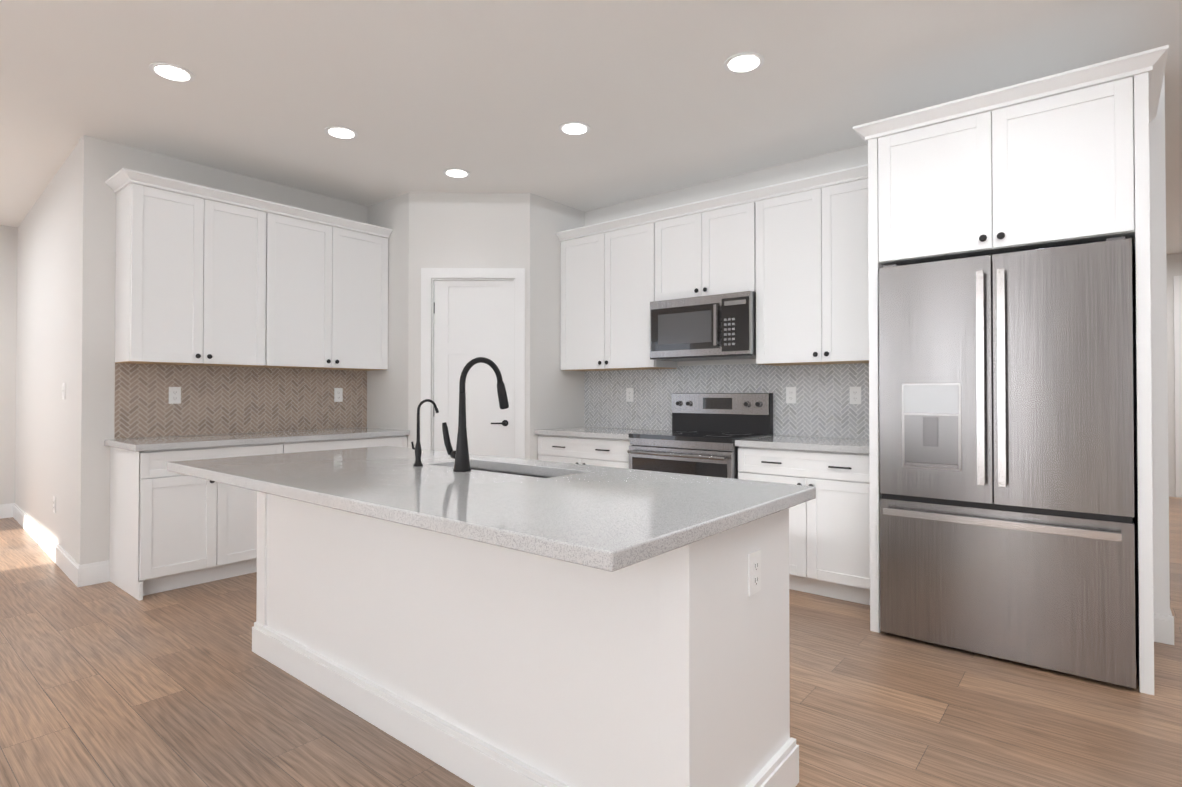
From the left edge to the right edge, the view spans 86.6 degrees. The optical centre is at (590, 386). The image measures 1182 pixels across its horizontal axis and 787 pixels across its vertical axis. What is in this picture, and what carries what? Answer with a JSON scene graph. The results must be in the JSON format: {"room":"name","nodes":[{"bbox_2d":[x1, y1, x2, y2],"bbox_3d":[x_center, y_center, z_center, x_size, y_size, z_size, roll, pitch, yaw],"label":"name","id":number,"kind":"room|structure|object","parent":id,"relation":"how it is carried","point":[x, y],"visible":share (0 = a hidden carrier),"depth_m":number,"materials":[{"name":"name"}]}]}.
{"room":"kitchen","nodes":[
{"label":"kitchen","id":0,"kind":"room"},
{"bbox_2d":[0,147,75,556],"bbox_3d":[-4.438,-0.154,5.153,3.150,2.850,0.277,-1,-1,39],"label":"wall","id":1,"kind":"structure","parent":0,"point":[56,287],"depth_m":5.14,"materials":[{"name":"white paint"}]},
{"bbox_2d":[53,496,55,512],"bbox_3d":[-3.920,0.865,4.583,0.072,0.116,0.008,-1,-1,42],"label":"outlet","id":2,"kind":"object","parent":1,"relation":"attached to","point":[54,504],"visible":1,"depth_m":4.57,"materials":[{"name":"white plastic"}]},
{"bbox_2d":[0,503,109,586],"bbox_3d":[-4.427,1.202,5.038,3.294,0.135,0.178,-1,-1,39],"label":"baseboard","id":3,"kind":"structure","parent":1,"relation":"attached to","point":[77,574],"depth_m":4.34,"materials":[{"name":"white wood"}]},
{"bbox_2d":[63,383,65,398],"bbox_3d":[-3.660,0.033,4.356,0.072,0.116,0.009,-1,-1,42],"label":"light switch","id":4,"kind":"object","parent":1,"relation":"attached to","point":[64,386],"visible":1,"depth_m":4.34,"materials":[{"name":"white plastic"}]},
{"bbox_2d":[72,135,483,564],"bbox_3d":[-0.407,-0.129,7.474,0.125,2.850,8.993,-1,-1,39],"label":"wall","id":5,"kind":"structure","parent":0,"point":[415,243],"depth_m":4.16,"materials":[{"name":"white paint"}]},
{"bbox_2d":[113,180,276,367],"bbox_3d":[-2.699,-0.705,4.328,0.328,1.105,0.874,-1,-1,39],"label":"upper cabinet","id":6,"kind":"object","parent":5,"relation":"attached to","point":[200,281],"depth_m":4.15,"materials":[{"name":"white wood"}]},
{"bbox_2d":[114,363,366,438],"bbox_3d":[-2.529,0.094,4.782,0.005,0.515,1.805,-1,-1,39],"label":"backsplash","id":7,"kind":"structure","parent":5,"relation":"attached to","point":[223,400],"depth_m":4.63,"materials":[{"name":"beige tile"}]},
{"bbox_2d":[169,387,180,403],"bbox_3d":[-2.880,0.062,4.343,0.008,0.116,0.072,-1,-1,39],"label":"electrical outlet","id":8,"kind":"object","parent":7,"relation":"attached to","point":[174,395],"visible":1,"depth_m":4.34,"materials":[{"name":"white plastic"}]},
{"bbox_2d":[334,388,342,401],"bbox_3d":[-2.120,0.072,5.269,0.008,0.116,0.072,-1,-1,39],"label":"electrical outlet","id":9,"kind":"object","parent":7,"relation":"attached to","point":[338,394],"visible":1,"depth_m":5.27,"materials":[{"name":"white plastic"}]},
{"bbox_2d":[277,212,388,370],"bbox_3d":[-2.166,-0.698,4.977,0.328,1.105,1.056,-1,-1,39],"label":"upper cabinet","id":10,"kind":"object","parent":5,"relation":"attached to","point":[332,282],"depth_m":4.89,"materials":[{"name":"white wood"}]},
{"bbox_2d":[433,281,512,457],"bbox_3d":[-0.962,0.198,5.132,0.516,2.121,0.455,-1,-1,39],"label":"pantry door","id":11,"kind":"structure","parent":5,"relation":"in","point":[473,319],"depth_m":5.13,"materials":[{"name":"white wood"}]},
{"bbox_2d":[421,268,524,458],"bbox_3d":[-0.941,0.156,5.111,0.657,2.230,0.551,-1,-1,39],"label":"door frame","id":12,"kind":"structure","parent":5,"relation":"attached to","point":[516,276],"depth_m":5.09,"materials":[{"name":"white wood"}]},
{"bbox_2d":[0,496,1181,786],"bbox_3d":[0.868,1.309,4.027,13.040,0.100,12.940,-1,-1,39],"label":"floor","id":13,"kind":"structure","parent":0,"point":[106,684],"depth_m":2.42,"materials":[{"name":"brown wood"}]},
{"bbox_2d":[109,442,296,600],"bbox_3d":[-2.597,0.824,4.215,0.608,0.876,0.894,-1,-1,39],"label":"base cabinet","id":14,"kind":"object","parent":13,"relation":"on","point":[169,530],"depth_m":3.89,"materials":[{"name":"white wood"}]},
{"bbox_2d":[104,428,409,451],"bbox_3d":[-2.299,0.369,4.555,0.643,0.039,1.858,-1,-1,39],"label":"countertop","id":15,"kind":"structure","parent":14,"relation":"on","point":[165,443],"depth_m":4.24,"materials":[{"name":"stone"}]},
{"bbox_2d":[297,435,406,451],"bbox_3d":[-2.058,0.831,4.871,0.608,0.876,1.056,-1,-1,39],"label":"base cabinet","id":16,"kind":"object","parent":13,"relation":"on","point":[395,441],"depth_m":4.72,"materials":[{"name":"white wood"}]},
{"bbox_2d":[252,468,798,786],"bbox_3d":[-0.471,0.805,2.464,2.368,0.875,0.664,-1,-1,39],"label":"kitchen island","id":17,"kind":"object","parent":13,"relation":"on","point":[476,663],"visible":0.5,"depth_m":1.86,"materials":[{"name":"white"}]},
{"bbox_2d":[167,446,815,571],"bbox_3d":[-0.564,0.346,2.380,2.450,0.039,1.080,-1,-1,39],"label":"island countertop","id":18,"kind":"structure","parent":17,"relation":"on","point":[611,519],"depth_m":1.84,"materials":[{"name":"stone"}]},
{"bbox_2d":[411,399,438,465],"bbox_3d":[-0.696,0.191,2.627,0.066,0.274,0.122,-1,-1,39],"label":"faucet","id":19,"kind":"object","parent":18,"relation":"on","point":[418,452],"visible":1,"depth_m":2.58,"materials":[{"name":"black metal"}]},
{"bbox_2d":[442,357,508,471],"bbox_3d":[-0.456,0.105,2.523,0.128,0.444,0.272,-1,-1,39],"label":"faucet","id":20,"kind":"object","parent":18,"relation":"on","point":[460,455],"visible":1,"depth_m":2.42,"materials":[{"name":"black metal"}]},
{"bbox_2d":[471,468,551,477],"bbox_3d":[-0.352,0.474,2.534,0.716,0.210,0.256,-1,-1,39],"label":"sink","id":21,"kind":"object","parent":18,"relation":"in","point":[511,473],"visible":0.02,"depth_m":2.69,"materials":[{"name":"silver metal"}]},
{"bbox_2d":[748,549,760,595],"bbox_3d":[0.462,0.525,1.768,0.008,0.116,0.072,-1,-1,39],"label":"outlet","id":22,"kind":"object","parent":17,"relation":"attached to","point":[754,572],"visible":1,"depth_m":1.76,"materials":[{"name":"white plastic"}]},
{"bbox_2d":[538,435,630,468],"bbox_3d":[0.122,0.833,5.090,0.964,0.876,0.608,-1,-1,39],"label":"base cabinet","id":23,"kind":"object","parent":13,"relation":"on","point":[564,449],"depth_m":4.84,"materials":[{"name":"white wood"}]},
{"bbox_2d":[534,427,868,453],"bbox_3d":[0.774,0.369,4.537,2.680,0.039,0.643,-1,-1,39],"label":"countertop","id":24,"kind":"structure","parent":23,"relation":"on","point":[842,445],"depth_m":4.00,"materials":[{"name":"stone"}]},
{"bbox_2d":[627,393,772,478],"bbox_3d":[0.768,0.656,4.469,0.814,1.215,0.695,-1,-1,39],"label":"range","id":25,"kind":"object","parent":13,"relation":"on","point":[704,433],"visible":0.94,"depth_m":4.45,"materials":[{"name":"silver metal"}]},
{"bbox_2d":[738,446,869,604],"bbox_3d":[1.476,0.821,3.978,0.892,0.876,0.608,-1,-1,39],"label":"base cabinet","id":26,"kind":"object","parent":13,"relation":"on","point":[829,540],"depth_m":3.68,"materials":[{"name":"white wood"}]},
{"bbox_2d":[879,236,1135,688],"bbox_3d":[2.092,0.321,3.175,0.968,1.858,0.960,-1,-1,39],"label":"refrigerator","id":27,"kind":"object","parent":13,"relation":"on","point":[1006,439],"visible":1,"depth_m":2.79,"materials":[{"name":"silver metal"}]},
{"bbox_2d":[853,45,1168,694],"bbox_3d":[2.121,-0.042,3.214,1.198,2.585,0.986,-1,-1,39],"label":"enclosure","id":28,"kind":"object","parent":13,"relation":"on","point":[1067,168],"visible":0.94,"depth_m":2.80,"materials":[{"name":"white wood"}]},
{"bbox_2d":[0,0,1181,254],"bbox_3d":[0.868,-1.641,4.059,13.040,0.100,12.940,-1,-1,39],"label":"ceiling","id":29,"kind":"structure","parent":0,"point":[490,96],"depth_m":3.29,"materials":[{"name":"white paint"}]},
{"bbox_2d":[149,62,194,82],"bbox_3d":[-2.131,-1.595,3.195,0.195,0.008,0.195,-1,-1,39],"label":"recessed light","id":30,"kind":"object","parent":29,"relation":"in","point":[171,72],"visible":1,"depth_m":3.18,"materials":[{"name":"white plastic"}]},
{"bbox_2d":[325,126,357,138],"bbox_3d":[-1.564,-1.587,3.933,0.195,0.008,0.195,-1,-1,39],"label":"recessed light","id":31,"kind":"object","parent":29,"relation":"in","point":[340,132],"visible":1,"depth_m":3.92,"materials":[{"name":"white"}]},
{"bbox_2d":[443,168,469,177],"bbox_3d":[-0.996,-1.579,4.657,0.195,0.008,0.195,-1,-1,39],"label":"recessed light","id":32,"kind":"object","parent":29,"relation":"in","point":[456,173],"visible":1,"depth_m":4.65,"materials":[{"name":"white"}]},
{"bbox_2d":[559,121,589,135],"bbox_3d":[-0.101,-1.588,3.871,0.195,0.008,0.195,-1,-1,39],"label":"recessed light","id":33,"kind":"object","parent":29,"relation":"in","point":[573,128],"visible":1,"depth_m":3.86,"materials":[{"name":"white"}]},
{"bbox_2d":[724,52,763,73],"bbox_3d":[0.756,-1.596,3.102,0.195,0.008,0.195,-1,-1,39],"label":"recessed light","id":34,"kind":"object","parent":29,"relation":"in","point":[743,62],"visible":1,"depth_m":3.09,"materials":[{"name":"white plastic"}]},
{"bbox_2d":[484,71,1171,615],"bbox_3d":[0.955,-0.157,4.903,5.205,2.850,0.140,-1,-1,39],"label":"wall","id":35,"kind":"structure","parent":0,"point":[554,397],"depth_m":5.11,"materials":[{"name":"white paint"}]},
{"bbox_2d":[559,220,676,370],"bbox_3d":[0.236,-0.696,5.193,1.030,1.105,0.328,-1,-1,39],"label":"upper cabinet","id":36,"kind":"object","parent":35,"relation":"attached to","point":[610,281],"depth_m":5.05,"materials":[{"name":"white wood"}]},
{"bbox_2d":[660,200,755,300],"bbox_3d":[0.902,-0.947,4.650,0.816,0.615,0.328,-1,-1,39],"label":"upper cabinet","id":37,"kind":"object","parent":35,"relation":"attached to","point":[713,252],"depth_m":4.49,"materials":[{"name":"white wood"}]},
{"bbox_2d":[650,291,755,360],"bbox_3d":[0.867,-0.420,4.601,0.810,0.434,0.436,-1,-1,39],"label":"microwave","id":38,"kind":"object","parent":37,"relation":"attached to","point":[714,327],"visible":1,"depth_m":4.43,"materials":[{"name":"silver metal"}]},
{"bbox_2d":[584,363,868,438],"bbox_3d":[0.977,0.094,4.787,2.680,0.515,0.005,-1,-1,39],"label":"backsplash","id":39,"kind":"structure","parent":35,"relation":"attached to","point":[822,407],"depth_m":4.62,"materials":[{"name":"white tile"}]},
{"bbox_2d":[626,388,633,401],"bbox_3d":[0.329,0.073,5.310,0.072,0.116,0.008,-1,-1,39],"label":"electrical outlet","id":40,"kind":"object","parent":39,"relation":"attached to","point":[629,394],"visible":1,"depth_m":5.31,"materials":[{"name":"white plastic"}]},
{"bbox_2d":[786,387,795,403],"bbox_3d":[1.410,0.063,4.422,0.072,0.116,0.008,-1,-1,39],"label":"electrical outlet","id":41,"kind":"object","parent":39,"relation":"attached to","point":[790,394],"visible":1,"depth_m":4.42,"materials":[{"name":"white plastic"}]},
{"bbox_2d":[850,387,860,403],"bbox_3d":[1.746,0.060,4.146,0.072,0.116,0.008,-1,-1,39],"label":"electrical outlet","id":42,"kind":"object","parent":39,"relation":"attached to","point":[855,395],"visible":1,"depth_m":4.14,"materials":[{"name":"white plastic"}]},
{"bbox_2d":[756,176,868,365],"bbox_3d":[1.540,-0.708,4.124,0.958,1.105,0.328,-1,-1,39],"label":"upper cabinet","id":43,"kind":"object","parent":35,"relation":"attached to","point":[797,263],"depth_m":4.01,"materials":[{"name":"white wood"}]},
{"bbox_2d":[1154,613,1158,625],"bbox_3d":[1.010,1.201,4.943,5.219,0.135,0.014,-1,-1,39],"label":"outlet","id":44,"kind":"structure","parent":35,"relation":"attached to","point":[1156,616],"depth_m":3.07,"materials":[{"name":"white plastic"}]},
{"bbox_2d":[1159,609,1173,644],"bbox_3d":[2.896,1.182,3.151,0.029,0.135,0.304,-1,-1,39],"label":"baseboard","id":45,"kind":"structure","parent":35,"relation":"attached to","point":[1166,623],"depth_m":3.04,"materials":[{"name":"white wood"}]},
{"bbox_2d":[1168,253,1181,496],"bbox_3d":[6.164,-0.123,7.989,9.620,2.850,0.120,-1,-1,39],"label":"wall","id":46,"kind":"structure","parent":0,"point":[1174,260],"depth_m":7.36,"materials":[{"name":"white paint"}]},
{"bbox_2d":[1174,275,1181,497],"bbox_3d":[7.190,-0.001,7.055,0.920,2.585,0.020,-1,-1,39],"label":"door frame","id":47,"kind":"structure","parent":46,"relation":"attached to","point":[1177,279],"depth_m":7.32,"materials":[{"name":"white wood"}]}
]}

